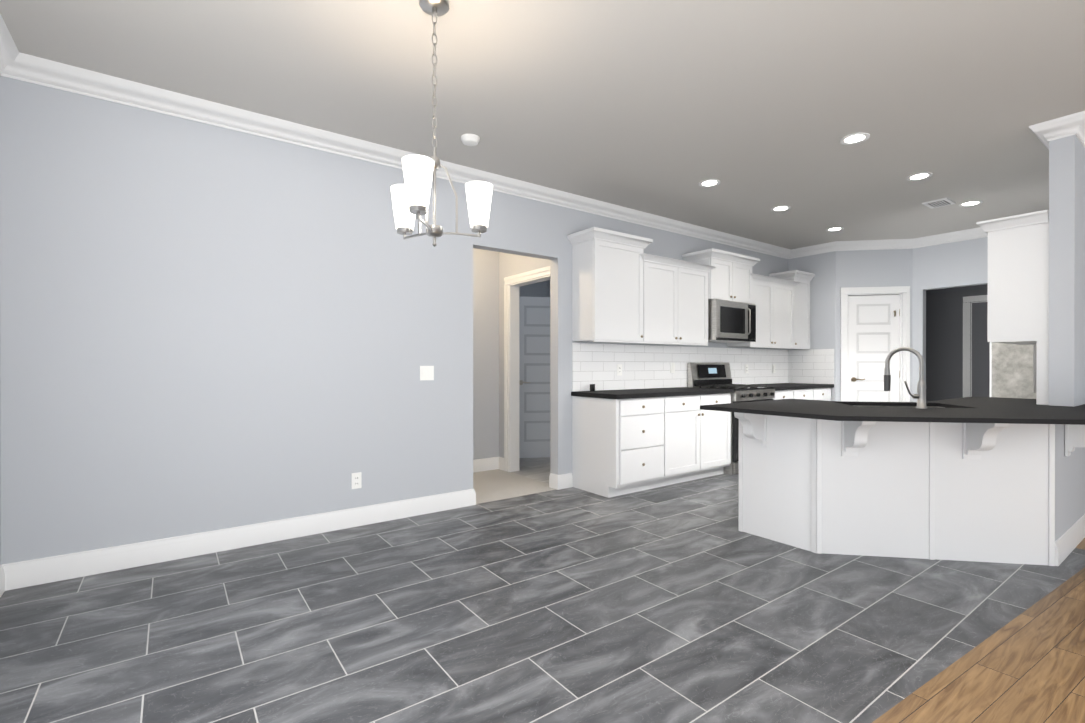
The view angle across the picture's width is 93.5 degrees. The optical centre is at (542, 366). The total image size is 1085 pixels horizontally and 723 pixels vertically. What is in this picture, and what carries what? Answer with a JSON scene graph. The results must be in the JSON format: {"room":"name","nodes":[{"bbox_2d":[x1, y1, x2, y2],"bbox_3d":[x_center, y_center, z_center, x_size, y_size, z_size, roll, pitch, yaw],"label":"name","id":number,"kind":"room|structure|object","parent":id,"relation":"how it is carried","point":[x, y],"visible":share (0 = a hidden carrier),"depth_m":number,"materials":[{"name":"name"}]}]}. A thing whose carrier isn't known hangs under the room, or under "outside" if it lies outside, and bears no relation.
{"room":"kitchen","nodes":[
{"label":"kitchen","id":0,"kind":"room"},
{"bbox_2d":[0,76,3,564],"bbox_3d":[-1.171,-0.219,0.294,0.120,2.780,8.270,0,0,-36],"label":"wall","id":1,"kind":"structure","parent":0,"point":[1,77],"depth_m":2.65,"materials":[{"name":"grey paint"}]},
{"bbox_2d":[0,564,7,596],"bbox_3d":[-0.742,1.105,-0.175,0.017,0.135,7.000,0,0,-36],"label":"baseboard","id":2,"kind":"structure","parent":1,"relation":"attached to","point":[4,567],"depth_m":2.64,"materials":[{"name":"white wood"}]},
{"bbox_2d":[0,14,23,77],"bbox_3d":[-0.685,-1.553,-0.202,0.085,0.110,6.900,0,0,-36],"label":"crown molding","id":3,"kind":"structure","parent":1,"relation":"attached to","point":[14,64],"depth_m":2.59,"materials":[{"name":"white wood"}]},
{"bbox_2d":[4,77,795,563],"bbox_3d":[0.344,-0.230,5.031,7.910,2.780,0.140,0,0,-36],"label":"wall","id":4,"kind":"structure","parent":0,"point":[206,328],"depth_m":3.26,"materials":[{"name":"grey paint"}]},
{"bbox_2d":[8,489,475,589],"bbox_3d":[-1.677,1.096,3.475,2.747,0.135,0.037,0,0,-36],"label":"baseboard","id":5,"kind":"structure","parent":4,"relation":"attached to","point":[22,574],"depth_m":3.19,"materials":[{"name":"white wood"}]},
{"bbox_2d":[351,472,361,488],"bbox_3d":[-1.351,0.833,3.706,0.070,0.115,0.008,0,0,-36],"label":"outlet","id":6,"kind":"object","parent":4,"relation":"attached to","point":[356,480],"visible":1,"depth_m":3.70,"materials":[{"name":"white plastic"}]},
{"bbox_2d":[0,54,791,258],"bbox_3d":[0.361,-1.565,4.903,7.790,0.110,0.085,0,0,-36],"label":"crown molding","id":7,"kind":"structure","parent":4,"relation":"attached to","point":[37,70],"depth_m":3.45,"materials":[{"name":"white wood"}]},
{"bbox_2d":[420,366,433,379],"bbox_3d":[-0.911,0.055,4.024,0.115,0.115,0.008,0,0,-36],"label":"light switch","id":8,"kind":"object","parent":4,"relation":"attached to","point":[426,372],"visible":1,"depth_m":4.02,"materials":[{"name":"white plastic"}]},
{"bbox_2d":[473,457,503,472],"bbox_3d":[-1.984,1.093,4.663,3.710,0.135,0.017,0,0,-36],"label":"baseboard","id":9,"kind":"structure","parent":4,"relation":"attached to","point":[493,463],"depth_m":5.66,"materials":[{"name":"white wood"}]},
{"bbox_2d":[504,266,549,471],"bbox_3d":[-0.088,0.092,5.311,0.156,2.135,0.930,0,0,-36],"label":"door frame","id":10,"kind":"structure","parent":4,"relation":"attached to","point":[511,377],"depth_m":5.60,"materials":[{"name":"white wood"}]},
{"bbox_2d":[519,297,549,457],"bbox_3d":[0.034,0.142,6.473,0.687,2.030,0.389,0,0,-36],"label":"bathroom door","id":11,"kind":"structure","parent":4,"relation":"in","point":[534,377],"depth_m":6.44,"materials":[{"name":"white wood"}]},
{"bbox_2d":[571,227,650,342],"bbox_3d":[0.666,-0.743,4.978,0.711,1.006,0.317,0,0,-36],"label":"upper cabinet","id":12,"kind":"object","parent":4,"relation":"attached to","point":[626,288],"depth_m":4.81,"materials":[{"name":"white wood"}]},
{"bbox_2d":[643,255,710,345],"bbox_3d":[1.322,-0.668,5.457,1.035,0.853,0.317,0,0,-36],"label":"upper cabinet","id":13,"kind":"object","parent":4,"relation":"attached to","point":[679,301],"depth_m":5.33,"materials":[{"name":"white wood"}]},
{"bbox_2d":[572,343,833,391],"bbox_3d":[2.067,0.009,5.814,3.957,0.467,0.623,0,0,-36],"label":"backsplash","id":14,"kind":"structure","parent":4,"relation":"attached to","point":[645,366],"depth_m":5.80,"materials":[{"name":"tile"}]},
{"bbox_2d":[617,364,621,375],"bbox_3d":[0.794,0.040,5.255,0.070,0.115,0.008,0,0,-36],"label":"outlet","id":15,"kind":"object","parent":14,"relation":"attached to","point":[619,369],"visible":1,"depth_m":5.25,"materials":[{"name":"white plastic"}]},
{"bbox_2d":[670,363,674,372],"bbox_3d":[1.465,0.018,5.743,0.070,0.115,0.008,0,0,-36],"label":"light switch","id":16,"kind":"object","parent":14,"relation":"attached to","point":[672,367],"visible":1,"depth_m":5.74,"materials":[{"name":"white plastic"}]},
{"bbox_2d":[683,248,754,303],"bbox_3d":[2.076,-1.011,5.988,0.810,0.536,0.346,0,0,-36],"label":"upper cabinet","id":17,"kind":"object","parent":4,"relation":"attached to","point":[730,277],"depth_m":5.80,"materials":[{"name":"white wood"}]},
{"bbox_2d":[708,299,755,342],"bbox_3d":[2.109,-0.511,5.945,0.760,0.448,0.456,0,0,-36],"label":"microwave","id":18,"kind":"object","parent":17,"relation":"attached to","point":[731,321],"visible":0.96,"depth_m":5.74,"materials":[{"name":"silver metal"}]},
{"bbox_2d":[727,275,794,348],"bbox_3d":[2.805,-0.670,6.538,1.015,0.853,0.317,0,0,-36],"label":"upper cabinet","id":19,"kind":"object","parent":4,"relation":"attached to","point":[774,298],"depth_m":6.42,"materials":[{"name":"white wood"}]},
{"bbox_2d":[769,271,810,348],"bbox_3d":[3.366,-0.748,6.947,0.496,1.006,0.317,0,0,-36],"label":"upper cabinet","id":20,"kind":"object","parent":4,"relation":"attached to","point":[802,279],"depth_m":6.83,"materials":[{"name":"white wood"}]},
{"bbox_2d":[473,469,556,503],"bbox_3d":[1.808,1.191,4.623,9.790,0.060,4.550,0,0,-36],"label":"floor carpet","id":21,"kind":"object","parent":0,"point":[493,485],"visible":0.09,"depth_m":4.91,"materials":[{"name":"beige carpet"}]},
{"bbox_2d":[0,457,1084,722],"bbox_3d":[0.596,1.190,5.138,8.440,0.060,6.590,0,0,-36],"label":"floor","id":22,"kind":"structure","parent":0,"point":[686,602],"depth_m":2.31,"materials":[{"name":"grey tile"}]},
{"bbox_2d":[571,395,670,497],"bbox_3d":[0.744,0.725,4.864,0.696,0.872,0.599,0,0,-36],"label":"base cabinet","id":23,"kind":"object","parent":22,"relation":"on","point":[626,441],"depth_m":4.63,"materials":[{"name":"white wood"}]},
{"bbox_2d":[571,387,733,398],"bbox_3d":[1.149,0.264,5.144,1.713,0.040,0.622,0,0,-36],"label":"countertop","id":24,"kind":"structure","parent":23,"relation":"on","point":[652,393],"depth_m":4.85,"materials":[{"name":"black stone"}]},
{"bbox_2d":[590,384,594,390],"bbox_3d":[0.483,0.210,4.939,0.045,0.070,0.025,0,0,-36],"label":"gadget","id":25,"kind":"object","parent":24,"relation":"on","point":[592,387],"visible":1,"depth_m":4.93,"materials":[{"name":"black"}]},
{"bbox_2d":[671,395,730,484],"bbox_3d":[1.402,0.724,5.344,1.065,0.872,0.599,0,0,-36],"label":"base cabinet","id":26,"kind":"object","parent":22,"relation":"on","point":[700,438],"depth_m":5.10,"materials":[{"name":"white wood"}]},
{"bbox_2d":[688,362,774,474],"bbox_3d":[2.184,0.558,5.845,0.764,1.200,0.676,0,0,-36],"label":"range","id":27,"kind":"object","parent":22,"relation":"on","point":[707,375],"visible":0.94,"depth_m":5.76,"materials":[{"name":"silver metal"}]},
{"bbox_2d":[771,387,818,399],"bbox_3d":[2.883,0.721,6.424,1.021,0.872,0.599,0,0,-36],"label":"base cabinet","id":28,"kind":"object","parent":22,"relation":"on","point":[812,393],"depth_m":6.26,"materials":[{"name":"white wood"}]},
{"bbox_2d":[750,383,833,390],"bbox_3d":[3.070,0.261,6.545,1.473,0.040,0.622,0,0,-36],"label":"countertop","id":29,"kind":"structure","parent":28,"relation":"on","point":[777,386],"depth_m":6.35,"materials":[{"name":"black stone"}]},
{"bbox_2d":[819,387,831,400],"bbox_3d":[3.423,0.720,6.818,0.561,0.872,0.599,0,0,-36],"label":"base cabinet","id":30,"kind":"object","parent":22,"relation":"on","point":[824,392],"depth_m":6.64,"materials":[{"name":"white wood"}]},
{"bbox_2d":[736,398,1084,565],"bbox_3d":[2.750,0.726,3.697,2.317,0.876,1.454,0,0,-36],"label":"base cabinet","id":31,"kind":"object","parent":22,"relation":"on","point":[972,478],"depth_m":3.09,"materials":[{"name":"white wood"}]},
{"bbox_2d":[824,419,879,462],"bbox_3d":[1.876,0.408,3.027,0.235,0.235,0.235,0,0,-36],"label":"corbel","id":32,"kind":"object","parent":31,"relation":"attached to","point":[861,441],"depth_m":3.13,"materials":[{"name":"white wood"}]},
{"bbox_2d":[840,401,911,402],"bbox_3d":[2.474,0.276,3.756,0.569,0.025,0.589,0,0,-36],"label":"countertop","id":33,"kind":"structure","parent":31,"relation":"on","point":[840,401],"depth_m":3.71,"materials":[{"name":"black stone"}]},
{"bbox_2d":[700,396,1084,430],"bbox_3d":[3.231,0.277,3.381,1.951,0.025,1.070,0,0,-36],"label":"countertop","id":34,"kind":"structure","parent":31,"relation":"on","point":[1008,404],"depth_m":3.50,"materials":[{"name":"black stone"}]},
{"bbox_2d":[884,347,927,406],"bbox_3d":[2.308,0.071,3.259,0.103,0.388,0.240,0,0,-36],"label":"faucet","id":35,"kind":"object","parent":34,"relation":"on","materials":[{"name":"silver metal"}]},
{"bbox_2d":[990,342,991,396],"bbox_3d":[5.261,-0.005,5.298,0.690,2.330,0.795,0,0,-36],"label":"surround","id":36,"kind":"object","parent":22,"relation":"on","point":[990,369],"visible":0.04,"depth_m":5.41,"materials":[{"name":"white wood"}]},
{"bbox_2d":[992,342,1036,398],"bbox_3d":[5.207,0.270,5.237,0.851,1.780,0.760,0,0,-36],"label":"fridge","id":37,"kind":"object","parent":22,"relation":"on","point":[1013,370],"visible":0.29,"depth_m":5.18,"materials":[{"name":"metal"}]},
{"bbox_2d":[0,0,1084,248],"bbox_3d":[2.393,-1.668,4.220,10.510,0.100,10.420,0,0,-36],"label":"ceiling","id":38,"kind":"structure","parent":0,"point":[756,108],"depth_m":2.95,"materials":[{"name":"grey paint"}]},
{"bbox_2d":[391,0,492,246],"bbox_3d":[-0.468,-1.071,2.299,0.466,1.084,0.474,0,0,-36],"label":"chandelier","id":39,"kind":"object","parent":38,"relation":"hanging from","point":[410,198],"visible":1,"depth_m":2.27,"materials":[{"name":"white glass"}]},
{"bbox_2d":[461,134,479,145],"bbox_3d":[-0.511,-1.597,3.613,0.136,0.040,0.136,0,0,-36],"label":"smoke detector","id":40,"kind":"object","parent":38,"relation":"attached to","point":[470,139],"visible":0.98,"depth_m":3.58,"materials":[{"name":"white plastic"}]},
{"bbox_2d":[699,179,719,186],"bbox_3d":[1.475,-1.614,4.504,0.184,0.009,0.184,0,0,-36],"label":"recessed light","id":41,"kind":"object","parent":38,"relation":"in","point":[709,183],"visible":1,"depth_m":4.50,"materials":[{"name":"white"}]},
{"bbox_2d":[771,206,790,211],"bbox_3d":[2.449,-1.616,5.239,0.184,0.009,0.184,0,0,-36],"label":"recessed light","id":42,"kind":"object","parent":38,"relation":"in","point":[779,208],"visible":0.94,"depth_m":5.24,"materials":[{"name":"white"}]},
{"bbox_2d":[826,227,843,231],"bbox_3d":[3.462,-1.618,6.039,0.184,0.009,0.184,0,0,-36],"label":"recessed light","id":43,"kind":"object","parent":38,"relation":"in","point":[833,229],"visible":1,"depth_m":6.05,"materials":[{"name":"white plastic"}]},
{"bbox_2d":[840,133,869,144],"bbox_3d":[2.217,-1.612,3.622,0.184,0.009,0.184,0,0,-36],"label":"recessed light","id":44,"kind":"object","parent":38,"relation":"in","point":[855,138],"visible":1,"depth_m":3.62,"materials":[{"name":"white"}]},
{"bbox_2d":[906,172,932,180],"bbox_3d":[3.211,-1.614,4.346,0.184,0.009,0.184,0,0,-36],"label":"recessed light","id":45,"kind":"object","parent":38,"relation":"in","point":[919,176],"visible":0.98,"depth_m":4.35,"materials":[{"name":"white"}]},
{"bbox_2d":[922,198,955,208],"bbox_3d":[3.931,-1.611,5.057,0.260,0.017,0.200,0,0,-36],"label":"ceiling vent","id":46,"kind":"object","parent":38,"relation":"in","point":[938,203],"visible":1,"depth_m":5.03,"materials":[{"name":"white metal"}]},
{"bbox_2d":[959,200,982,206],"bbox_3d":[4.263,-1.615,5.076,0.184,0.009,0.184,0,0,-36],"label":"recessed light","id":47,"kind":"object","parent":38,"relation":"in","point":[970,203],"visible":1,"depth_m":5.07,"materials":[{"name":"white"}]},
{"bbox_2d":[836,249,907,400],"bbox_3d":[4.340,-0.234,6.714,0.510,2.780,0.570,0,0,-36],"label":"wall","id":48,"kind":"structure","parent":0,"point":[887,267],"depth_m":6.66,"materials":[{"name":"grey paint"}]},
{"bbox_2d":[848,295,899,401],"bbox_3d":[4.333,0.116,6.662,0.638,2.080,0.095,0,0,9],"label":"pantry door","id":49,"kind":"structure","parent":48,"relation":"in","point":[873,331],"depth_m":6.68,"materials":[{"name":"white wood"}]},
{"bbox_2d":[840,286,909,401],"bbox_3d":[4.315,0.064,6.690,0.644,2.185,0.693,0,0,-36],"label":"door frame","id":50,"kind":"structure","parent":48,"relation":"attached to","point":[904,291],"depth_m":6.61,"materials":[{"name":"white wood"}]},
{"bbox_2d":[792,227,987,257],"bbox_3d":[4.602,-1.568,6.177,0.734,0.110,2.820,0,0,-36],"label":"crown molding","id":51,"kind":"structure","parent":48,"relation":"attached to","point":[974,233],"depth_m":6.57,"materials":[{"name":"white wood"}]},
{"bbox_2d":[908,248,989,401],"bbox_3d":[6.212,-0.235,6.990,0.120,2.780,2.410,0,0,-36],"label":"wall","id":52,"kind":"structure","parent":0,"point":[939,282],"depth_m":7.07,"materials":[{"name":"grey paint"}]},
{"bbox_2d":[963,295,987,397],"bbox_3d":[6.267,0.088,6.901,0.140,2.135,0.890,0,0,-36],"label":"door frame","id":53,"kind":"structure","parent":52,"relation":"attached to","point":[984,298],"depth_m":7.18,"materials":[{"name":"white wood"}]},
{"bbox_2d":[872,538,1084,722],"bbox_3d":[4.253,1.198,1.677,10.510,0.060,4.108,0,0,-36],"label":"floor","id":54,"kind":"structure","parent":0,"point":[1027,665],"depth_m":1.91,"materials":[{"name":"brown wood"}]},
{"bbox_2d":[1049,135,1084,540],"bbox_3d":[5.136,-0.229,4.615,5.415,2.780,0.120,0,0,-36],"label":"wall","id":55,"kind":"structure","parent":0,"point":[1066,154],"depth_m":3.37,"materials":[{"name":"grey paint"}]},
{"bbox_2d":[976,210,1048,404],"bbox_3d":[3.622,-0.392,3.819,0.900,1.306,0.372,0,0,-36],"label":"upper cabinet","id":56,"kind":"object","parent":55,"relation":"attached to","point":[1018,279],"visible":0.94,"depth_m":3.54,"materials":[{"name":"white wood"}]},
{"bbox_2d":[1029,119,1063,149],"bbox_3d":[4.538,-1.563,4.297,3.055,0.110,0.095,0,0,-36],"label":"crown molding","id":57,"kind":"structure","parent":55,"relation":"attached to","point":[1046,131],"depth_m":3.39,"materials":[{"name":"white wood"}]},
{"bbox_2d":[1055,514,1084,565],"bbox_3d":[5.179,1.094,4.565,5.410,0.135,0.017,0,0,-36],"label":"baseboard","id":58,"kind":"structure","parent":55,"relation":"attached to","point":[1064,545],"depth_m":3.17,"materials":[{"name":"white wood"}]},
{"bbox_2d":[1064,111,1084,147],"bbox_3d":[5.397,-1.564,4.688,4.905,0.110,0.105,0,0,-36],"label":"crown molding","id":59,"kind":"structure","parent":55,"relation":"attached to","point":[1074,124],"depth_m":3.30,"materials":[{"name":"white wood"}]}
]}

